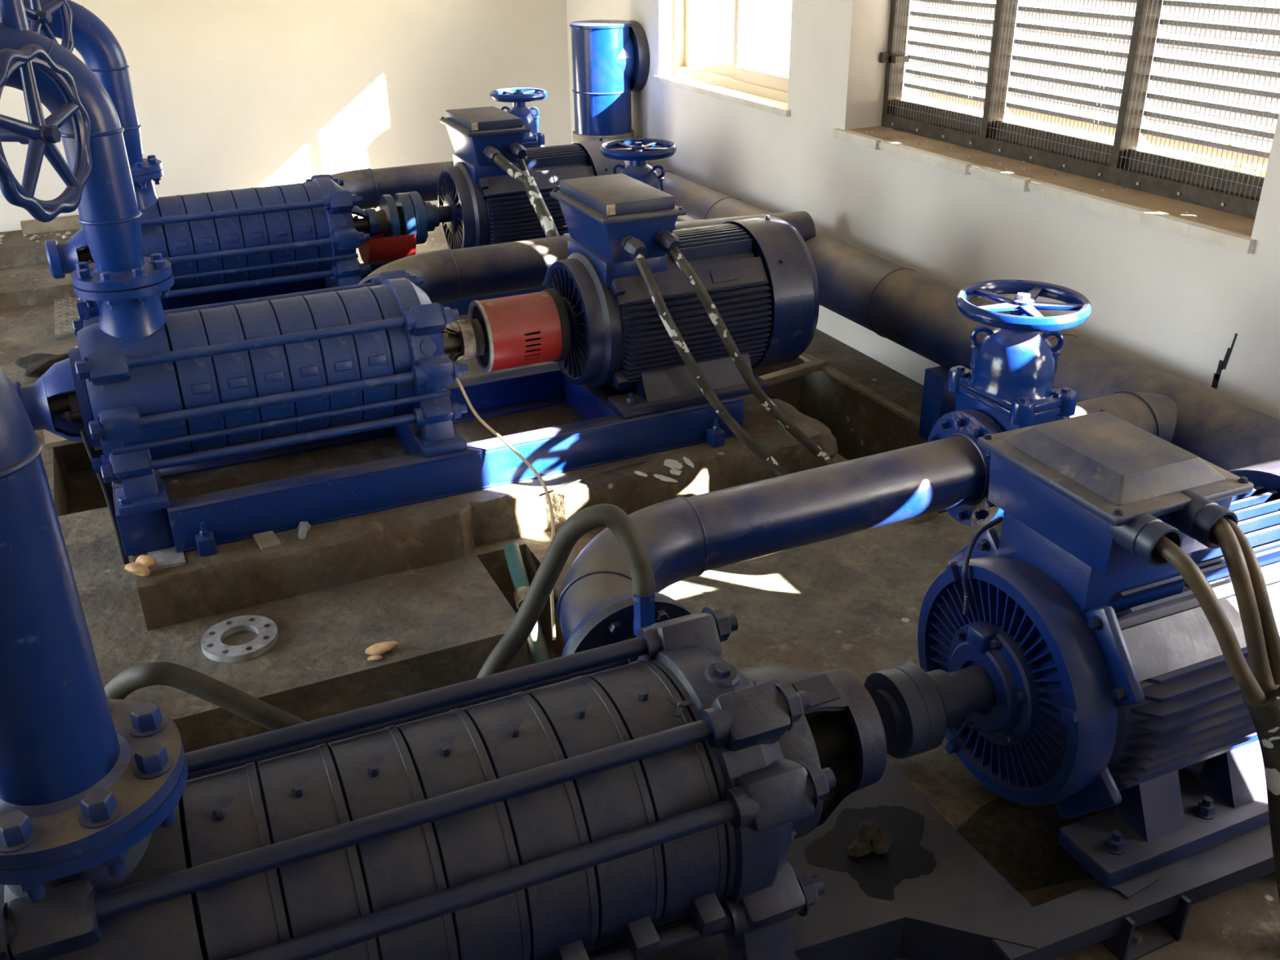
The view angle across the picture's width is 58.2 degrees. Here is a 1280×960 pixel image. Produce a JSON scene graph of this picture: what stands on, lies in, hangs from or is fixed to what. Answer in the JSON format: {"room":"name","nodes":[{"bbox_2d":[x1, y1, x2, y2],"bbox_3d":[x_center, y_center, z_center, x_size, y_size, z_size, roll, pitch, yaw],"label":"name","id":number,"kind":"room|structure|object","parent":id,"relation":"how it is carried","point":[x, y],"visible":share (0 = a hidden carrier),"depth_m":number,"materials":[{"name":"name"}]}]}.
{"room":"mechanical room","nodes":[
{"label":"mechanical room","id":0,"kind":"room"},
{"bbox_2d":[0,0,571,231],"bbox_3d":[-3.930,-2.693,6.992,8.050,3.900,0.250,-12,29,-22],"label":"wall","id":1,"kind":"structure","parent":0,"point":[229,95],"depth_m":7.75,"materials":[{"name":"white paint"}]},
{"bbox_2d":[0,222,1279,959],"bbox_3d":[-1.553,0.961,3.043,7.470,0.810,11.100,-12,29,-22],"label":"floor","id":2,"kind":"structure","parent":0,"point":[852,602],"depth_m":3.67,"materials":[{"name":"concrete"}]},
{"bbox_2d":[0,231,71,244],"bbox_3d":[-3.504,-1.581,7.280,1.087,0.030,0.302,-12,29,-22],"label":"rubble","id":3,"kind":"object","parent":2,"relation":"on","point":[2,236],"visible":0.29,"depth_m":7.16,"materials":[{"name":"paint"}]},
{"bbox_2d":[14,352,69,377],"bbox_3d":[-2.870,-0.562,5.605,0.318,0.107,0.203,-12,29,-22],"label":"rag","id":4,"kind":"object","parent":2,"relation":"on","point":[35,365],"visible":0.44,"depth_m":5.54,"materials":[{"name":"grey fabric"}]},
{"bbox_2d":[20,214,82,235],"bbox_3d":[-3.454,-1.694,7.451,1.000,0.070,0.100,-13,29,-23],"label":"timber","id":5,"kind":"object","parent":2,"relation":"on","point":[69,222],"visible":0.44,"depth_m":7.29,"materials":[{"name":"beige wood"}]},
{"bbox_2d":[43,429,76,448],"bbox_3d":[-2.387,-0.217,4.969,0.340,0.022,0.200,-14,29,-24],"label":"plank","id":6,"kind":"object","parent":2,"relation":"on","point":[51,440],"visible":0.29,"depth_m":4.85,"materials":[{"name":"beige wood"}]},
{"bbox_2d":[53,296,78,312],"bbox_3d":[-3.061,-1.051,6.662,0.610,0.029,0.250,-12,29,-22],"label":"cover plate","id":7,"kind":"object","parent":2,"relation":"on","point":[66,304],"visible":0.21,"depth_m":6.56,"materials":[{"name":"grey metal"}]},
{"bbox_2d":[53,309,79,338],"bbox_3d":[-2.911,-0.909,6.373,0.610,0.029,0.440,-12,29,-22],"label":"cover plate","id":8,"kind":"object","parent":2,"relation":"on","point":[64,327],"visible":0.19,"depth_m":6.26,"materials":[{"name":"grey metal"}]},
{"bbox_2d":[124,554,157,576],"bbox_3d":[-1.559,0.270,3.589,0.086,0.056,0.097,4,27,9],"label":"lump","id":9,"kind":"object","parent":2,"relation":"on","point":[140,566],"visible":1,"depth_m":3.57,"materials":[{"name":"beige stone"}]},
{"bbox_2d":[147,546,186,571],"bbox_3d":[-1.512,0.243,3.667,0.105,0.010,0.145,-12,29,-22],"label":"plate","id":10,"kind":"object","parent":2,"relation":"on","point":[167,557],"visible":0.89,"depth_m":3.65,"materials":[{"name":"metal"}]},
{"bbox_2d":[103,662,306,730],"bbox_3d":[-1.093,0.722,3.168,0.995,0.580,0.124,-2,26,-2],"label":"hose","id":11,"kind":"object","parent":2,"relation":"on","point":[188,680],"visible":0.54,"depth_m":3.04,"materials":[{"name":"grey rubber"}]},
{"bbox_2d":[195,521,217,556],"bbox_3d":[-1.390,0.183,3.673,0.056,0.108,0.058,-12,29,-22],"label":"clamp","id":12,"kind":"object","parent":2,"relation":"on","point":[206,540],"visible":1,"depth_m":3.66,"materials":[{"name":"blue metal"}]},
{"bbox_2d":[200,615,278,662],"bbox_3d":[-1.227,0.485,3.526,0.224,0.022,0.224,-12,29,-22],"label":"flange","id":13,"kind":"object","parent":2,"relation":"on","point":[212,646],"visible":1,"depth_m":3.51,"materials":[{"name":"metal"}]},
{"bbox_2d":[253,530,281,551],"bbox_3d":[-1.215,0.197,3.747,0.062,0.012,0.110,-16,30,-28],"label":"plate","id":14,"kind":"object","parent":2,"relation":"on","point":[267,540],"visible":1,"depth_m":3.73,"materials":[{"name":"beige wood"}]},
{"bbox_2d":[297,520,311,539],"bbox_3d":[-1.110,0.167,3.790,0.042,0.036,0.068,-4,27,-7],"label":"stone","id":15,"kind":"object","parent":2,"relation":"on","point":[304,526],"visible":1,"depth_m":3.78,"materials":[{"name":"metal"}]},
{"bbox_2d":[160,261,544,315],"bbox_3d":[-1.474,-0.959,5.963,2.230,0.153,0.690,-12,29,-22],"label":"base frame","id":16,"kind":"object","parent":2,"relation":"on","point":[462,305],"visible":0.02,"depth_m":6.01,"materials":[{"name":"blue paint"}]},
{"bbox_2d":[44,168,379,298],"bbox_3d":[-2.041,-1.216,5.593,1.538,0.648,0.716,-12,29,-22],"label":"pump","id":17,"kind":"object","parent":16,"relation":"on","point":[226,240],"visible":0.74,"depth_m":5.44,"materials":[{"name":"blue paint"}]},
{"bbox_2d":[22,0,162,188],"bbox_3d":[-2.472,-2.074,4.900,0.541,1.641,0.292,-12,29,-22],"label":"pipe","id":18,"kind":"object","parent":17,"relation":"on","point":[98,46],"visible":0.46,"depth_m":5.03,"materials":[{"name":"blue metal"}]},
{"bbox_2d":[0,0,74,52],"bbox_3d":[-3.348,-1.844,4.516,2.028,0.533,0.606,-6,27,-9],"label":"valve","id":19,"kind":"object","parent":18,"relation":"attached to","point":[38,17],"visible":0.41,"depth_m":4.67,"materials":[{"name":"blue paint"}]},
{"bbox_2d":[302,160,453,209],"bbox_3d":[-1.393,-1.654,6.548,1.449,0.356,0.500,-21,33,-35],"label":"pipe","id":20,"kind":"object","parent":17,"relation":"attached to","point":[370,184],"visible":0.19,"depth_m":6.54,"materials":[{"name":"metal"}]},
{"bbox_2d":[358,233,416,265],"bbox_3d":[-1.310,-1.209,5.926,0.240,0.165,0.330,-12,29,-22],"label":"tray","id":21,"kind":"object","parent":17,"relation":"attached to","point":[379,249],"visible":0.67,"depth_m":5.81,"materials":[{"name":"red paint"}]},
{"bbox_2d":[376,191,439,244],"bbox_3d":[-1.212,-1.341,5.912,0.340,0.264,0.264,-12,29,-22],"label":"coupling","id":22,"kind":"object","parent":17,"relation":"attached to","point":[404,213],"visible":0.89,"depth_m":5.82,"materials":[{"name":"metal"}]},
{"bbox_2d":[437,106,630,249],"bbox_3d":[-0.603,-1.560,6.120,1.075,0.783,0.650,-12,29,-22],"label":"motor","id":23,"kind":"object","parent":16,"relation":"on","point":[480,203],"visible":0.68,"depth_m":5.88,"materials":[{"name":"blue paint"}]},
{"bbox_2d":[493,153,528,185],"bbox_3d":[-0.650,-1.542,5.706,0.264,0.182,0.077,12,29,24],"label":"power cable","id":24,"kind":"object","parent":23,"relation":"attached to","point":[508,167],"visible":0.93,"depth_m":5.68,"materials":[{"name":"rubber"}]},
{"bbox_2d":[516,158,529,176],"bbox_3d":[-0.593,-1.581,5.757,0.032,0.145,0.160,-14,30,-25],"label":"power cable","id":25,"kind":"object","parent":23,"relation":"attached to","point":[522,163],"visible":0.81,"depth_m":5.73,"materials":[{"name":"rubber"}]},
{"bbox_2d":[367,654,382,661],"bbox_3d":[-0.791,0.531,3.430,0.044,0.015,0.024,-12,29,-22],"label":"chip","id":26,"kind":"object","parent":2,"relation":"on","point":[375,657],"visible":1,"depth_m":3.42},
{"bbox_2d":[364,640,399,655],"bbox_3d":[-0.777,0.507,3.462,0.103,0.033,0.046,-12,29,-22],"label":"chip","id":27,"kind":"object","parent":2,"relation":"on","point":[381,647],"visible":1,"depth_m":3.45,"materials":[{"name":"beige stone"}]},
{"bbox_2d":[111,363,743,556],"bbox_3d":[-0.757,-0.160,4.294,2.230,0.153,0.690,-12,29,-22],"label":"base frame","id":28,"kind":"object","parent":2,"relation":"on","point":[603,437],"visible":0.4,"depth_m":4.06,"materials":[{"name":"blue paint"}]},
{"bbox_2d":[10,269,476,516],"bbox_3d":[-1.314,-0.422,3.924,1.538,0.658,0.720,-12,29,-22],"label":"pump","id":29,"kind":"object","parent":28,"relation":"on","point":[147,385],"visible":0.95,"depth_m":3.71,"materials":[{"name":"blue paint"}]},
{"bbox_2d":[0,0,172,310],"bbox_3d":[-1.746,-1.288,3.230,0.541,1.641,0.292,-12,29,-22],"label":"pipe","id":30,"kind":"object","parent":29,"relation":"on","point":[109,214],"visible":0.79,"depth_m":3.42,"materials":[{"name":"blue metal"}]},
{"bbox_2d":[0,44,93,222],"bbox_3d":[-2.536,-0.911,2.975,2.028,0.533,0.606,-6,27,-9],"label":"handwheel","id":31,"kind":"object","parent":30,"relation":"attached to","point":[41,134],"visible":1,"depth_m":3.06,"materials":[{"name":"blue paint"}]},
{"bbox_2d":[79,427,129,564],"bbox_3d":[-1.755,0.061,3.780,0.027,0.532,0.096,-3,27,-4],"label":"tube","id":32,"kind":"object","parent":29,"relation":"attached to","point":[91,451],"visible":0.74,"depth_m":3.79,"materials":[{"name":"blue metal"}]},
{"bbox_2d":[358,234,572,303],"bbox_3d":[-0.667,-0.859,4.882,1.449,0.356,0.500,-21,33,-35],"label":"pipe","id":33,"kind":"object","parent":29,"relation":"attached to","point":[448,275],"visible":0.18,"depth_m":4.89,"materials":[{"name":"metal"}]},
{"bbox_2d":[455,377,555,639],"bbox_3d":[-0.378,0.050,3.796,0.183,0.645,0.762,-14,29,-25],"label":"wire","id":34,"kind":"object","parent":29,"relation":"attached to","point":[553,526],"visible":0.92,"depth_m":3.89,"materials":[{"name":"beige"}]},
{"bbox_2d":[467,288,570,373],"bbox_3d":[-0.469,-0.549,4.253,0.347,0.272,0.272,-12,29,-22],"label":"guard","id":35,"kind":"object","parent":29,"relation":"attached to","point":[531,328],"visible":0.96,"depth_m":4.17,"materials":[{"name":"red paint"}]},
{"bbox_2d":[544,173,819,418],"bbox_3d":[0.108,-0.759,4.449,1.075,0.783,0.650,-12,29,-22],"label":"motor","id":36,"kind":"object","parent":28,"relation":"on","point":[759,274],"visible":0.9,"depth_m":4.28,"materials":[{"name":"blue paint"}]},
{"bbox_2d":[633,253,788,476],"bbox_3d":[0.291,-0.355,4.110,0.758,0.941,0.135,9,28,18],"label":"power cable","id":37,"kind":"object","parent":36,"relation":"attached to","point":[640,260],"visible":0.84,"depth_m":4.09,"materials":[{"name":"rubber"}]},
{"bbox_2d":[669,246,835,466],"bbox_3d":[0.451,-0.397,4.184,0.801,0.948,0.154,5,27,12],"label":"power cable","id":38,"kind":"object","parent":36,"relation":"attached to","point":[675,253],"visible":0.85,"depth_m":4.15,"materials":[{"name":"rubber"}]},
{"bbox_2d":[442,314,467,333],"bbox_3d":[-1.338,-0.873,6.120,2.520,0.150,0.888,-12,29,-22],"label":"concrete plinth","id":39,"kind":"object","parent":2,"relation":"on","point":[462,317],"depth_m":5.85,"materials":[{"name":"grey concrete"}]},
{"bbox_2d":[132,390,823,631],"bbox_3d":[-0.619,-0.046,4.420,2.490,0.165,1.003,-12,29,-22],"label":"concrete plinth","id":40,"kind":"object","parent":2,"relation":"on","point":[353,549],"visible":0.56,"depth_m":4.04,"materials":[{"name":"concrete"}]},
{"bbox_2d":[503,542,550,663],"bbox_3d":[-0.377,0.411,3.813,0.068,0.230,0.484,-8,27,-15],"label":"pipe","id":41,"kind":"object","parent":2,"relation":"on","point":[536,642],"visible":0.54,"depth_m":3.82,"materials":[{"name":"paint"}]},
{"bbox_2d":[513,586,529,609],"bbox_3d":[-0.384,0.394,3.828,0.068,0.082,0.071,-8,27,-15],"label":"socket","id":42,"kind":"object","parent":41,"relation":"attached to","point":[520,592],"depth_m":3.81,"materials":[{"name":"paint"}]},
{"bbox_2d":[523,176,559,237],"bbox_3d":[-0.424,-1.041,5.663,0.080,0.811,0.575,-15,30,-26],"label":"cable sleeve","id":43,"kind":"object","parent":2,"relation":"on","point":[530,185],"visible":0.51,"depth_m":5.61,"materials":[{"name":"rubber"}]},
{"bbox_2d":[475,503,655,678],"bbox_3d":[-0.288,0.597,2.700,0.665,1.197,0.161,3,27,8],"label":"hose","id":44,"kind":"object","parent":2,"relation":"on","point":[631,543],"visible":0.71,"depth_m":2.48,"materials":[{"name":"grey rubber"}]},
{"bbox_2d":[552,459,647,492],"bbox_3d":[-0.146,-0.020,4.151,0.409,0.010,0.028,-19,32,-32],"label":"rod","id":45,"kind":"object","parent":2,"relation":"on","point":[645,460],"visible":1,"depth_m":4.15,"materials":[{"name":"metal"}]},
{"bbox_2d":[569,19,648,148],"bbox_3d":[-0.223,-2.263,7.520,0.435,1.365,0.430,-12,29,-22],"label":"barrel","id":46,"kind":"object","parent":2,"relation":"on","point":[611,57],"visible":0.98,"depth_m":7.22,"materials":[{"name":"paint"}]},
{"bbox_2d":[634,456,693,482],"bbox_3d":[0.102,-0.048,4.215,0.179,0.001,0.216,13,29,25],"label":"paint splash","id":47,"kind":"object","parent":2,"relation":"on","point":[672,464],"visible":1,"depth_m":4.20,"materials":[{"name":"white paint"}]},
{"bbox_2d":[706,417,724,448],"bbox_3d":[0.287,-0.183,4.362,0.056,0.108,0.058,-12,29,-22],"label":"clamp","id":48,"kind":"object","parent":2,"relation":"on","point":[715,437],"visible":1,"depth_m":4.35,"materials":[{"name":"blue metal"}]},
{"bbox_2d":[758,358,826,385],"bbox_3d":[0.683,-0.496,5.428,0.500,0.035,0.050,-18,31,-31],"label":"batten","id":49,"kind":"object","parent":2,"relation":"on","point":[789,373],"visible":0.64,"depth_m":5.44,"materials":[{"name":"brown wood"}]},
{"bbox_2d":[770,399,838,466],"bbox_3d":[0.634,-0.182,4.677,0.211,0.224,0.472,-12,29,-22],"label":"lump","id":50,"kind":"object","parent":2,"relation":"on","point":[829,442],"visible":0.35,"depth_m":4.59,"materials":[{"name":"concrete"}]},
{"bbox_2d":[798,351,919,427],"bbox_3d":[1.133,-0.312,5.069,0.045,0.018,1.650,-12,29,-22],"label":"edging","id":51,"kind":"object","parent":2,"relation":"on","point":[861,388],"visible":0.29,"depth_m":5.24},
{"bbox_2d":[540,144,1279,471],"bbox_3d":[1.261,-0.405,4.108,0.973,0.494,8.350,-12,29,-22],"label":"pipe","id":52,"kind":"object","parent":2,"relation":"on","point":[913,310],"visible":0.35,"depth_m":4.52,"materials":[{"name":"metal"}]},
{"bbox_2d":[489,87,547,148],"bbox_3d":[-0.707,-1.996,6.860,0.338,0.637,0.338,-11,28,-19],"label":"valve","id":53,"kind":"object","parent":52,"relation":"attached to","point":[518,96],"visible":0.43,"depth_m":6.73,"materials":[{"name":"blue metal"}]},
{"bbox_2d":[600,137,676,191],"bbox_3d":[-0.004,-1.195,5.184,0.338,0.637,0.338,-11,28,-19],"label":"valve","id":54,"kind":"object","parent":52,"relation":"attached to","point":[637,151],"visible":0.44,"depth_m":5.04,"materials":[{"name":"blue metal"}]},
{"bbox_2d":[900,511,937,523],"bbox_3d":[0.987,0.120,4.220,0.200,0.089,0.160,-12,29,-22],"label":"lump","id":55,"kind":"object","parent":2,"relation":"on","point":[926,517],"visible":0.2,"depth_m":4.16,"materials":[{"name":"concrete"}]},
{"bbox_2d":[918,365,955,440],"bbox_3d":[1.311,-0.323,4.770,0.260,0.300,0.120,-12,29,-22],"label":"support","id":56,"kind":"object","parent":2,"relation":"on","point":[937,401],"visible":0.36,"depth_m":4.69,"materials":[{"name":"blue metal"}]},
{"bbox_2d":[644,760,1275,959],"bbox_3d":[0.401,0.892,2.547,3.471,0.126,0.902,-12,29,-22],"label":"base frame","id":57,"kind":"object","parent":2,"relation":"on","point":[964,908],"visible":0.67,"depth_m":2.42,"materials":[{"name":"metal"}]},
{"bbox_2d":[0,595,887,959],"bbox_3d":[-0.387,0.660,2.113,1.795,0.697,0.731,-12,28,-21],"label":"pump","id":58,"kind":"object","parent":57,"relation":"on","point":[622,795],"visible":0.94,"depth_m":1.96,"materials":[{"name":"blue paint"}]},
{"bbox_2d":[0,366,184,902],"bbox_3d":[-0.989,0.087,1.499,0.589,1.053,0.348,-12,29,-22],"label":"pipe","id":59,"kind":"object","parent":58,"relation":"attached to","point":[81,768],"visible":0.94,"depth_m":1.60,"materials":[{"name":"metal"}]},
{"bbox_2d":[633,591,655,637],"bbox_3d":[0.047,0.384,2.439,0.052,0.251,0.225,-12,29,-22],"label":"fitting","id":60,"kind":"object","parent":58,"relation":"attached to","point":[644,612],"visible":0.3,"depth_m":2.46,"materials":[{"name":"blue paint"}]},
{"bbox_2d":[556,409,1003,656],"bbox_3d":[0.355,0.154,3.131,1.619,0.356,0.525,-20,32,-33],"label":"pipe","id":61,"kind":"object","parent":58,"relation":"attached to","point":[683,538],"visible":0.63,"depth_m":3.17,"materials":[{"name":"metal"}]},
{"bbox_2d":[946,279,1091,516],"bbox_3d":[1.109,-0.218,3.464,0.376,0.708,0.376,-11,28,-19],"label":"valve","id":62,"kind":"object","parent":61,"relation":"attached to","point":[1009,383],"visible":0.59,"depth_m":3.32,"materials":[{"name":"metal"}]},
{"bbox_2d":[847,819,892,857],"bbox_3d":[0.505,0.800,2.546,0.107,0.072,0.080,-12,29,-22],"label":"clump","id":63,"kind":"object","parent":57,"relation":"on","point":[872,837],"visible":1,"depth_m":2.53,"materials":[{"name":"brown soil"}]},
{"bbox_2d":[804,804,936,900],"bbox_3d":[0.536,0.813,2.560,0.251,0.001,0.290,21,34,36],"label":"oil stain","id":64,"kind":"object","parent":57,"relation":"on","point":[877,875],"visible":1,"depth_m":2.54,"materials":[{"name":"black liquid"}]},
{"bbox_2d":[863,408,1279,888],"bbox_3d":[1.107,0.286,2.611,1.305,0.875,0.670,-12,28,-21],"label":"motor","id":65,"kind":"object","parent":57,"relation":"on","point":[1064,661],"visible":0.88,"depth_m":2.41,"materials":[{"name":"blue paint"}]},
{"bbox_2d":[1153,535,1266,705],"bbox_3d":[1.067,0.283,2.188,0.316,0.367,0.115,11,29,22],"label":"power cable","id":66,"kind":"object","parent":65,"relation":"attached to","point":[1225,635],"visible":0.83,"depth_m":2.13,"materials":[{"name":"black rubber"}]},
{"bbox_2d":[1210,516,1275,693],"bbox_3d":[1.129,0.256,2.222,0.112,0.369,0.255,-22,33,-36],"label":"power cable","id":67,"kind":"object","parent":65,"relation":"attached to","point":[1228,541],"visible":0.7,"depth_m":2.15,"materials":[{"name":"black rubber"}]},
{"bbox_2d":[1222,515,1279,685],"bbox_3d":[1.149,0.253,2.231,0.092,0.360,0.261,-24,34,-38],"label":"power cable","id":68,"kind":"object","parent":65,"relation":"attached to","point":[1272,637],"visible":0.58,"depth_m":2.16,"materials":[{"name":"black rubber"}]},
{"bbox_2d":[1102,871,1159,898],"bbox_3d":[1.044,0.855,2.458,0.120,0.004,0.076,-12,29,-22],"label":"plate","id":69,"kind":"object","parent":57,"relation":"on","point":[1128,888],"visible":0.68,"depth_m":2.44,"materials":[{"name":"grey metal"}]},
{"bbox_2d":[955,769,1191,892],"bbox_3d":[1.237,0.794,2.890,1.320,0.072,0.604,-12,29,-22],"label":"concrete plinth","id":70,"kind":"object","parent":2,"relation":"on","point":[1019,841],"visible":0.09,"depth_m":2.72,"materials":[{"name":"concrete"}]},
{"bbox_2d":[1241,684,1279,903],"bbox_3d":[1.312,0.690,2.339,0.270,0.630,0.086,9,28,18],"label":"cable sleeve","id":71,"kind":"object","parent":2,"relation":"on","point":[1265,716],"visible":0.91,"depth_m":2.26,"materials":[{"name":"paint"}]},
{"bbox_2d":[566,0,1279,419],"bbox_3d":[1.963,-1.195,3.808,0.330,3.900,11.100,-12,29,-22],"label":"wall","id":72,"kind":"structure","parent":0,"point":[1173,304],"depth_m":5.14,"materials":[{"name":"white paint"}]},
{"bbox_2d":[653,74,791,116],"bbox_3d":[0.578,-2.225,6.590,0.360,0.035,1.580,-12,29,-22],"label":"trim","id":73,"kind":"structure","parent":72,"relation":"attached to","point":[764,104],"depth_m":6.45,"materials":[{"name":"white paint"}]},
{"bbox_2d":[674,0,788,102],"bbox_3d":[0.563,-2.770,6.322,0.090,1.180,1.510,-12,29,-22],"label":"window","id":74,"kind":"structure","parent":72,"relation":"in","point":[737,75],"depth_m":6.59,"materials":[{"name":"beige"}]},
{"bbox_2d":[831,125,1256,253],"bbox_3d":[1.588,-1.241,4.657,0.358,0.046,2.355,-12,29,-22],"label":"window sill","id":75,"kind":"structure","parent":72,"relation":"attached to","point":[1221,228],"depth_m":4.32,"materials":[{"name":"stone"}]},
{"bbox_2d":[866,128,1189,213],"bbox_3d":[1.559,-1.250,4.619,0.188,0.006,2.162,-12,29,-22],"label":"grit","id":76,"kind":"object","parent":75,"relation":"on","point":[1006,159],"visible":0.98,"depth_m":4.79,"materials":[{"name":"paint"}]},
{"bbox_2d":[879,0,1279,219],"bbox_3d":[1.691,-1.904,4.362,0.190,1.405,2.274,-12,29,-22],"label":"window","id":77,"kind":"structure","parent":72,"relation":"in","point":[1237,193],"depth_m":4.38,"materials":[{"name":"metal"}]},
{"bbox_2d":[1211,333,1237,388],"bbox_3d":[1.946,-0.397,3.828,0.004,0.205,0.051,-12,29,-22],"label":"scorch mark","id":78,"kind":"object","parent":72,"relation":"attached to","point":[1222,365],"visible":1,"depth_m":3.84,"materials":[{"name":"black rubber"}]},
{"label":"outside","id":79,"kind":"structure","parent":0,"visible":0},
{"bbox_2d":[706,0,1266,176],"bbox_3d":[4.883,-3.497,13.097,100.000,0.280,100.000,-12,29,-22],"label":"ground","id":80,"kind":"structure","parent":79,"point":[1208,158],"depth_m":12.79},
{"bbox_2d":[706,0,1279,159],"bbox_3d":[6.363,-9.722,25.244,25.800,0.020,24.500,-12,29,-22],"label":"outdoor background","id":81,"kind":"object","parent":80,"relation":"on","point":[771,21],"depth_m":22.24,"materials":[{"name":"beige"}]},
{"bbox_2d":[1219,107,1275,177],"bbox_3d":[5.637,-2.390,9.120,1.921,1.620,1.934,-12,29,-22],"label":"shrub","id":82,"kind":"object","parent":80,"relation":"on","point":[1263,174],"visible":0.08,"depth_m":9.44,"materials":[{"name":"green plant"}]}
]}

